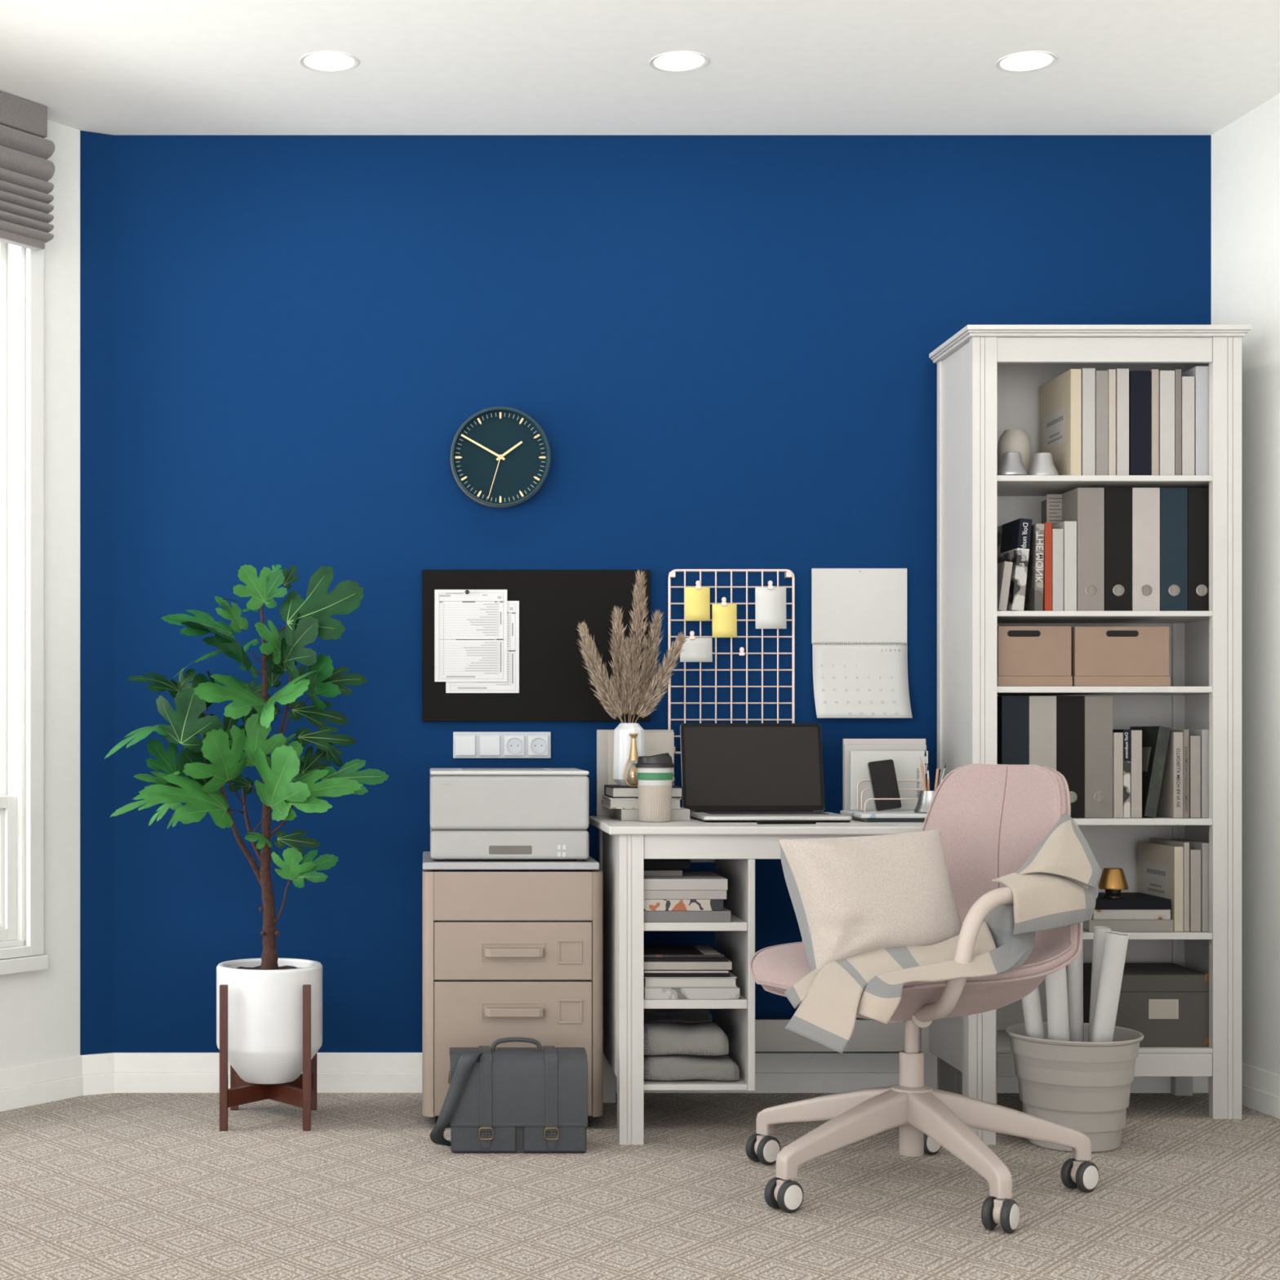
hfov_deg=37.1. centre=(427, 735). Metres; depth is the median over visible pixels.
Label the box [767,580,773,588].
binder clip
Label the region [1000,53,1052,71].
diffuser
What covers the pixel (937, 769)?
pencil
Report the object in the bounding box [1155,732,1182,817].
book
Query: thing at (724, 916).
book
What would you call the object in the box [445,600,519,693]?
printed form
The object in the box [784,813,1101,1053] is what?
blanket
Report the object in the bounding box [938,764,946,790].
brush
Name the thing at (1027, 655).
storage box
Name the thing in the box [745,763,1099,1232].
office chair
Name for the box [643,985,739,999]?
book
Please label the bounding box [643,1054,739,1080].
sweater
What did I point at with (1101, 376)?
book
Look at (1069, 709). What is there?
binder
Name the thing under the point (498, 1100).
briefcase
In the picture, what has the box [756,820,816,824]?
pen
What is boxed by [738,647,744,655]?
binder clip
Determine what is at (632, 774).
ornament
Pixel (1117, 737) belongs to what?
book
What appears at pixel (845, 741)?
folder
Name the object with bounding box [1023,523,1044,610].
book
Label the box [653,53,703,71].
diffuser
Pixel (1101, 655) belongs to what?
storage box
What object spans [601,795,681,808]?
book
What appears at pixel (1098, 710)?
binder
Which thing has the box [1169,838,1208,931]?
book
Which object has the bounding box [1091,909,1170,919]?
book
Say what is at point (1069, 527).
book
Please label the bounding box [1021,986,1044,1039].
paper roll
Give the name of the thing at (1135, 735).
book
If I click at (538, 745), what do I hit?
socket
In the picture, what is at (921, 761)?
pencil
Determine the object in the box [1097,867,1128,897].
table lamp
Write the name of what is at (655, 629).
stem
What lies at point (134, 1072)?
baseboard
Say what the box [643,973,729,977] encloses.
book
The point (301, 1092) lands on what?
plant stand
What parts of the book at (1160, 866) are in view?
title panel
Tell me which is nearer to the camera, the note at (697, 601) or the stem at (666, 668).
the stem at (666, 668)
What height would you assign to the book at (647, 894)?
0.020 m
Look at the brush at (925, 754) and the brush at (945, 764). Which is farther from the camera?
the brush at (925, 754)
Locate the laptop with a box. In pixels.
[680,723,852,822]
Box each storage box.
[996,626,1072,686]
[1071,626,1170,686]
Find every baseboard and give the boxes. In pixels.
[0,1055,83,1111]
[80,1052,114,1095]
[114,1052,1208,1093]
[1208,1062,1279,1119]
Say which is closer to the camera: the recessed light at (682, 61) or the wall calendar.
the recessed light at (682, 61)
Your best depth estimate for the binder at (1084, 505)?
4.55 m
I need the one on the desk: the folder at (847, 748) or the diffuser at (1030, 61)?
the folder at (847, 748)
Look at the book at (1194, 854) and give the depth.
4.55 m
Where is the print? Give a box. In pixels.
[916,768,919,797]
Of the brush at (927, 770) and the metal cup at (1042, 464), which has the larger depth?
the metal cup at (1042, 464)
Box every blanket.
[643,1021,728,1055]
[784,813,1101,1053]
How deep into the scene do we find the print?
4.64 m
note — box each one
[680,637,712,662]
[684,587,710,620]
[711,604,737,637]
[755,587,786,628]
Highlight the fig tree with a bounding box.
[104,564,389,969]
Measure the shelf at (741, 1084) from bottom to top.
0.014 m
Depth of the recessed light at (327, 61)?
4.33 m
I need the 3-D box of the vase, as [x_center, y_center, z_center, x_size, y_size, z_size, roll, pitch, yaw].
[0.492,0.046,4.610,0.078,0.153,0.078,0,0,0]
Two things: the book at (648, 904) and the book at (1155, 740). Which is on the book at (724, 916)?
the book at (648, 904)
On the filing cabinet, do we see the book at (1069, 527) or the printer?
the printer
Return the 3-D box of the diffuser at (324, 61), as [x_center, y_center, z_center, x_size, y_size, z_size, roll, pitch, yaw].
[-0.225,-1.544,4.330,0.113,0.001,0.113,0,0,0]
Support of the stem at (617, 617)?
in the vase
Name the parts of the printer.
paper drawer, lid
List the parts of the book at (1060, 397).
title panel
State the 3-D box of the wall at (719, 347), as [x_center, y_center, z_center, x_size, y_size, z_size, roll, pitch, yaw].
[0.615,-0.314,4.910,2.844,2.463,0.100,0,0,0]
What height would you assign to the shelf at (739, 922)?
0.019 m
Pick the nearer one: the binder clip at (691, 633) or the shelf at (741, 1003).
the shelf at (741, 1003)
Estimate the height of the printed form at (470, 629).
0.236 m
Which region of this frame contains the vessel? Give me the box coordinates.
[997,428,1031,475]
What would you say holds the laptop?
on the desk
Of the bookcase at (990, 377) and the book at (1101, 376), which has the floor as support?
the bookcase at (990, 377)
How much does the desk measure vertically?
0.714 m
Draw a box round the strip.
[453,731,551,758]
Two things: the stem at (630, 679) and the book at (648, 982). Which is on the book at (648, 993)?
the book at (648, 982)
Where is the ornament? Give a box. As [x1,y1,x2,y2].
[623,733,638,786]
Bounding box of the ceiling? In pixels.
[0,0,1279,135]
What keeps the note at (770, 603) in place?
attached to the grid
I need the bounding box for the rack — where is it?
[857,779,924,811]
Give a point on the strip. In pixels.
(466, 744)
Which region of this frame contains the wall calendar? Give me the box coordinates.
[811,568,912,718]
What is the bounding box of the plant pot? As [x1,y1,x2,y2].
[216,958,322,1084]
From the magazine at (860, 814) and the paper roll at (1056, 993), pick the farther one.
the magazine at (860, 814)
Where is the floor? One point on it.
(112, 1186)
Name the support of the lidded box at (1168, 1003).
on the bookcase at (990, 377)
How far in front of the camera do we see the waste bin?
4.14 m
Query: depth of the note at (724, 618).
4.82 m
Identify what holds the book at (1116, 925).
on the bookcase at (990, 377)
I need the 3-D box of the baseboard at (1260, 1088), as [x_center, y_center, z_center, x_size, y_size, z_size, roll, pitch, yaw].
[2.339,0.867,1.777,0.016,0.102,6.200,0,0,-6]
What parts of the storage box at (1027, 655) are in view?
lid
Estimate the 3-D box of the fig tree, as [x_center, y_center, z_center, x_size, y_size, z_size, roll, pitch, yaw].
[-0.426,0.076,4.443,0.679,0.980,0.340,0,0,0]
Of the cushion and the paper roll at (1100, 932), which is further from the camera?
the paper roll at (1100, 932)
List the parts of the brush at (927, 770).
handle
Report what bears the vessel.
on the bookcase at (990, 377)
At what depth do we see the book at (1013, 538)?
4.55 m
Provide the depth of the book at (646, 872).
4.33 m
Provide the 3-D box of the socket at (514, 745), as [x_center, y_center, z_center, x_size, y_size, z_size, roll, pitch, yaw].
[0.224,0.026,4.849,0.053,0.053,0.004,0,0,0]
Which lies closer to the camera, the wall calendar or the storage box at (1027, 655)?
the storage box at (1027, 655)
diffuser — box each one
[304,53,354,71]
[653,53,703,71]
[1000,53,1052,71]
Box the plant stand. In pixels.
[219,984,316,1131]
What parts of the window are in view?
sash, sash, sill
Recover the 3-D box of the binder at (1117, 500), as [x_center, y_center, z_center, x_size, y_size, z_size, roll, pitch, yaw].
[1.665,-0.448,4.682,0.066,0.298,0.272,0,0,0]
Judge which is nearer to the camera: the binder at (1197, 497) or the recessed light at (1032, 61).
the recessed light at (1032, 61)
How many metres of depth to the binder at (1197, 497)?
4.55 m
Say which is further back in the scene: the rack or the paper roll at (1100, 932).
the rack
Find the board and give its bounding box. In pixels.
[422,569,650,721]
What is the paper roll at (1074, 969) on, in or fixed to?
in the waste bin
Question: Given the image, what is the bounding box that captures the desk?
[588,816,995,1144]
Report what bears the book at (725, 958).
on the book at (646, 965)
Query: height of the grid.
0.474 m
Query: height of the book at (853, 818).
0.008 m
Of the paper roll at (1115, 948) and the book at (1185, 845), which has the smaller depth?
the paper roll at (1115, 948)
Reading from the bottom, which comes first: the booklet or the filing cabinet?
the filing cabinet
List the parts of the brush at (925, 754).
handle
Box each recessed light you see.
[299,50,359,72]
[648,50,709,72]
[995,50,1057,72]
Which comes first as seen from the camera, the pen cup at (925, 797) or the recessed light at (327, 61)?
the recessed light at (327, 61)
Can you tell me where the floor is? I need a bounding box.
[0,1093,1279,1279]
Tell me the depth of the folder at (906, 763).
4.64 m
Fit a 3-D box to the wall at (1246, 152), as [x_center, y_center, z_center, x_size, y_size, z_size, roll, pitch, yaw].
[2.402,-0.314,1.733,0.100,2.463,6.300,0,0,-6]
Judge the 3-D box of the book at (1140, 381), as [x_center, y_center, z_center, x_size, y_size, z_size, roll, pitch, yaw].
[1.719,-0.751,4.651,0.050,0.254,0.204,0,0,0]
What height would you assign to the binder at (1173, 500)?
0.298 m
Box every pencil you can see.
[920,757,926,791]
[933,768,938,791]
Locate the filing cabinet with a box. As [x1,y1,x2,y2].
[422,851,602,1126]
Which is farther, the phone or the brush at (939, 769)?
the phone
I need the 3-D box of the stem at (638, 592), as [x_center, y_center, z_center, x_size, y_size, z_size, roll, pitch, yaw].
[0.512,-0.195,4.625,0.065,0.430,0.068,0,0,0]
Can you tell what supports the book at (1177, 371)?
on the bookcase at (990, 377)
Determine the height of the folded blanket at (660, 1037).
0.064 m
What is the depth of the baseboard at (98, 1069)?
4.83 m
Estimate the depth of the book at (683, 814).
4.50 m
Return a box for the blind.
[0,91,54,250]
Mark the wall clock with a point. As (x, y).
(500, 455)
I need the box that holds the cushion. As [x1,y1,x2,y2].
[778,828,961,970]
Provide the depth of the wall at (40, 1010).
4.77 m
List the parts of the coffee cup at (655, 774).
lid, spout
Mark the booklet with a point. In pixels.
(655, 743)
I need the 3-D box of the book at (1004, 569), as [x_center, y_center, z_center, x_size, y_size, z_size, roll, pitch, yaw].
[1.393,-0.359,4.633,0.035,0.120,0.170,0,0,0]
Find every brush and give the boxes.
[924,750,927,791]
[926,763,929,791]
[937,768,941,787]
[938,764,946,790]
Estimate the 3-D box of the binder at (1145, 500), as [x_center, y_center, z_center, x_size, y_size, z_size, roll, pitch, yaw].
[1.732,-0.448,4.682,0.066,0.298,0.272,0,0,0]
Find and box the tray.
[422,851,599,869]
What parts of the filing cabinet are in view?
panel, drawer, drawer, handle, handle, label frame, label frame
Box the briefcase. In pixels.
[429,1036,587,1153]
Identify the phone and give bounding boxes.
[866,759,902,811]
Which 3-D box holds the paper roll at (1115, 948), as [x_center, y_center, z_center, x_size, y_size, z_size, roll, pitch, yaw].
[1.499,0.669,4.195,0.118,0.470,0.047,0,0,44]
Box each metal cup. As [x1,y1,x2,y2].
[996,451,1026,475]
[1027,452,1057,475]
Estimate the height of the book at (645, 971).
0.008 m
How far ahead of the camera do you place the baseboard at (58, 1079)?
4.71 m
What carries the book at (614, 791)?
on the book at (609, 802)
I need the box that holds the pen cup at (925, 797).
[914,790,938,813]
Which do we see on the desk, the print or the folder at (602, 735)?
the folder at (602, 735)
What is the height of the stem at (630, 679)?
0.264 m
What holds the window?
in the wall at (40, 1010)
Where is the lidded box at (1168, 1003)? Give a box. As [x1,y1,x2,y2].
[1083,963,1208,1046]
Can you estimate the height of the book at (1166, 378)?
0.255 m
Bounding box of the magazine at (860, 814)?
[840,810,929,818]
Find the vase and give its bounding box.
[613,723,644,786]
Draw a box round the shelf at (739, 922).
[643,913,747,930]
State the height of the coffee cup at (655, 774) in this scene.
0.162 m
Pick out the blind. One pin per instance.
(25, 169)
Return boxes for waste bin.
[1005,1022,1143,1152]
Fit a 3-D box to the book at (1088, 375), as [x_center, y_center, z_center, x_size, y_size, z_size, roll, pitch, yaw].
[1.594,-0.754,4.654,0.030,0.261,0.210,0,0,0]
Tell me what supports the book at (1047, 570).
on the bookcase at (990, 377)
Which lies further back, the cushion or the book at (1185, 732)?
the book at (1185, 732)
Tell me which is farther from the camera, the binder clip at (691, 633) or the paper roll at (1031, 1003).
the binder clip at (691, 633)
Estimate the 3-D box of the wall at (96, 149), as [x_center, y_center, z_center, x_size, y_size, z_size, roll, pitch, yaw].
[-0.868,-0.314,4.886,0.089,2.463,0.100,0,0,-25]
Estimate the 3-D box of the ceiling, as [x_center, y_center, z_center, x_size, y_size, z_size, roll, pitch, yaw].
[-0.200,-1.595,1.800,6.800,0.100,6.400,0,0,0]
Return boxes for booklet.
[608,732,674,816]
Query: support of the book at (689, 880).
on the book at (647, 894)
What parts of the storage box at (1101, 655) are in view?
lid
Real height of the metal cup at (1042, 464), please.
0.059 m
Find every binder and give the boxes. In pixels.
[996,696,1028,764]
[1028,696,1056,770]
[1041,487,1104,610]
[1056,696,1084,817]
[1084,696,1112,817]
[1104,487,1132,610]
[1132,487,1159,610]
[1160,487,1187,610]
[1187,487,1208,610]
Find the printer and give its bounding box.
[429,768,589,861]
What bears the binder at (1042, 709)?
on the bookcase at (990, 377)
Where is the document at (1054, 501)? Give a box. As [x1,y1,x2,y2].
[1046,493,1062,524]
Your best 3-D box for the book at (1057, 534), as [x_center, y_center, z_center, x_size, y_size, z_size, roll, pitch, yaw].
[1.519,-0.398,4.647,0.026,0.198,0.200,0,0,0]
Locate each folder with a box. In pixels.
[596,729,673,816]
[842,738,925,810]
[844,745,926,810]
[849,751,928,809]
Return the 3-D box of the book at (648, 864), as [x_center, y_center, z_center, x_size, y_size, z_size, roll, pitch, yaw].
[0.548,0.299,4.455,0.123,0.020,0.170,0,0,0]
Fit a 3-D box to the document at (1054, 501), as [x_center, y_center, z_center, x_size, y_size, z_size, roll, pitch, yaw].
[1.562,-0.447,4.661,0.066,0.296,0.004,0,0,0]
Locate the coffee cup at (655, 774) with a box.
[635,752,675,822]
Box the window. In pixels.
[0,241,48,975]
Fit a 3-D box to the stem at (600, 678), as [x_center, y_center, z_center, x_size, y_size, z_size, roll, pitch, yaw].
[0.425,-0.111,4.581,0.140,0.262,0.056,0,0,-24]
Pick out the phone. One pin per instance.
(882, 775)
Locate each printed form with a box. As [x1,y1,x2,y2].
[434,589,506,681]
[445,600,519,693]
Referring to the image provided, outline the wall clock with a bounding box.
[450,406,550,507]
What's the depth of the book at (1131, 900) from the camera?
4.55 m
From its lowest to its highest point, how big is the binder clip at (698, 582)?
0.022 m
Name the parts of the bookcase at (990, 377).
post, panel, post, panel, crown, rail, shelf, shelf, shelf, shelf, rail, shelf, shelf, post, panel, post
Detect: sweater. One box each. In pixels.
[643,1008,712,1022]
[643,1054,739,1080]
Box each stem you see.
[577,621,622,723]
[577,635,624,723]
[608,605,629,723]
[619,635,641,723]
[628,568,648,723]
[631,609,663,723]
[634,632,688,723]
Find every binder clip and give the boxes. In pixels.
[688,631,694,639]
[695,580,701,588]
[720,596,726,605]
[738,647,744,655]
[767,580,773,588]
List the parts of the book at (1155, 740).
plate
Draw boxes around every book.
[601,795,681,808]
[604,784,683,798]
[613,806,689,820]
[643,858,690,869]
[643,869,682,875]
[643,871,727,889]
[643,889,726,899]
[643,899,723,911]
[643,906,730,922]
[643,945,724,957]
[643,955,728,961]
[643,959,732,969]
[643,969,729,973]
[643,970,737,987]
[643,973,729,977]
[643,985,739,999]
[851,816,924,822]
[996,518,1031,610]
[996,561,1013,610]
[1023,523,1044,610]
[1039,368,1081,475]
[1041,522,1052,610]
[1052,520,1076,610]
[1052,528,1063,610]
[1081,368,1095,475]
[1082,919,1173,931]
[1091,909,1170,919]
[1094,892,1171,909]
[1095,370,1107,475]
[1106,368,1115,475]
[1112,729,1130,817]
[1112,732,1123,817]
[1115,368,1128,475]
[1128,370,1151,475]
[1129,726,1170,817]
[1130,729,1142,817]
[1137,841,1183,931]
[1149,837,1189,931]
[1150,368,1159,475]
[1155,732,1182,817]
[1159,370,1174,475]
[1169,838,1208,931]
[1170,729,1188,817]
[1173,368,1181,475]
[1181,366,1208,475]
[1181,376,1194,475]
[1188,729,1208,817]
[1188,735,1200,817]
[1189,848,1200,931]
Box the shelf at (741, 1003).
[643,994,747,1008]
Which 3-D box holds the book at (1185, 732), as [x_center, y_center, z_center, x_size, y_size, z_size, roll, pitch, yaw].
[1.828,0.092,4.648,0.013,0.213,0.201,0,0,0]
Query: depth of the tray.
4.40 m
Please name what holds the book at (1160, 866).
on the bookcase at (990, 377)
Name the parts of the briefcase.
handle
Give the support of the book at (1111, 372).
on the bookcase at (990, 377)
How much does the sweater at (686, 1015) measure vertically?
0.031 m
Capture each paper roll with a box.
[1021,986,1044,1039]
[1045,966,1069,1040]
[1066,922,1083,1041]
[1088,926,1111,1041]
[1089,931,1128,1042]
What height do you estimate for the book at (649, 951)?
0.006 m
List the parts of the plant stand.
leg, leg, leg, leg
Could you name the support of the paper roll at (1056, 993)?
in the waste bin
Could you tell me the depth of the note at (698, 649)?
4.82 m
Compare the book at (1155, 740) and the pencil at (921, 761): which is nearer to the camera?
the pencil at (921, 761)
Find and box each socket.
[504,735,524,755]
[528,735,548,755]
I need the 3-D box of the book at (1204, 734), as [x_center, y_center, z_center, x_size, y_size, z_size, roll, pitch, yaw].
[1.877,0.092,4.648,0.023,0.213,0.200,0,0,0]
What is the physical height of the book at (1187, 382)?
0.241 m
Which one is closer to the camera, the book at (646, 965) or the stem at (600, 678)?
the book at (646, 965)
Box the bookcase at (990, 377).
[928,324,1252,1119]
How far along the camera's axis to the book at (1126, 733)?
4.55 m
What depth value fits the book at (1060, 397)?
4.61 m
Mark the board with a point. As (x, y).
(554, 686)
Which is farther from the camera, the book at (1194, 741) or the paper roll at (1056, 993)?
the book at (1194, 741)
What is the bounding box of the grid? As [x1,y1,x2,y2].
[667,568,795,754]
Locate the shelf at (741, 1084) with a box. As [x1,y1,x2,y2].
[643,1076,747,1090]
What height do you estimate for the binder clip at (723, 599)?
0.022 m
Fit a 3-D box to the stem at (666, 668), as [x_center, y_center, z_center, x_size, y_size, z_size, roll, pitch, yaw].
[0.565,-0.117,4.592,0.141,0.275,0.053,0,0,19]
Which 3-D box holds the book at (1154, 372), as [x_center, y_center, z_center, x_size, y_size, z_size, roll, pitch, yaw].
[1.754,-0.753,4.653,0.017,0.258,0.209,0,0,0]
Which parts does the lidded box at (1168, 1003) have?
lid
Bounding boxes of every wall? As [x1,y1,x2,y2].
[0,120,79,1068]
[80,130,114,1055]
[114,135,1211,1052]
[1211,93,1279,1074]
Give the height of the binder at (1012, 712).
0.294 m
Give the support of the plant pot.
on the plant stand
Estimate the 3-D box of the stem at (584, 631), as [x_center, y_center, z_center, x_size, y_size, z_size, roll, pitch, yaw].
[0.424,-0.132,4.604,0.128,0.304,0.056,0,0,-12]
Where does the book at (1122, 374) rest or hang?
on the bookcase at (990, 377)
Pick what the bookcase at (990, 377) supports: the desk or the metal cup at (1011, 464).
the metal cup at (1011, 464)
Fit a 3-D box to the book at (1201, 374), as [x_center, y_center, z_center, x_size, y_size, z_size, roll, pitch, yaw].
[1.869,-0.757,4.652,0.035,0.265,0.207,0,0,0]

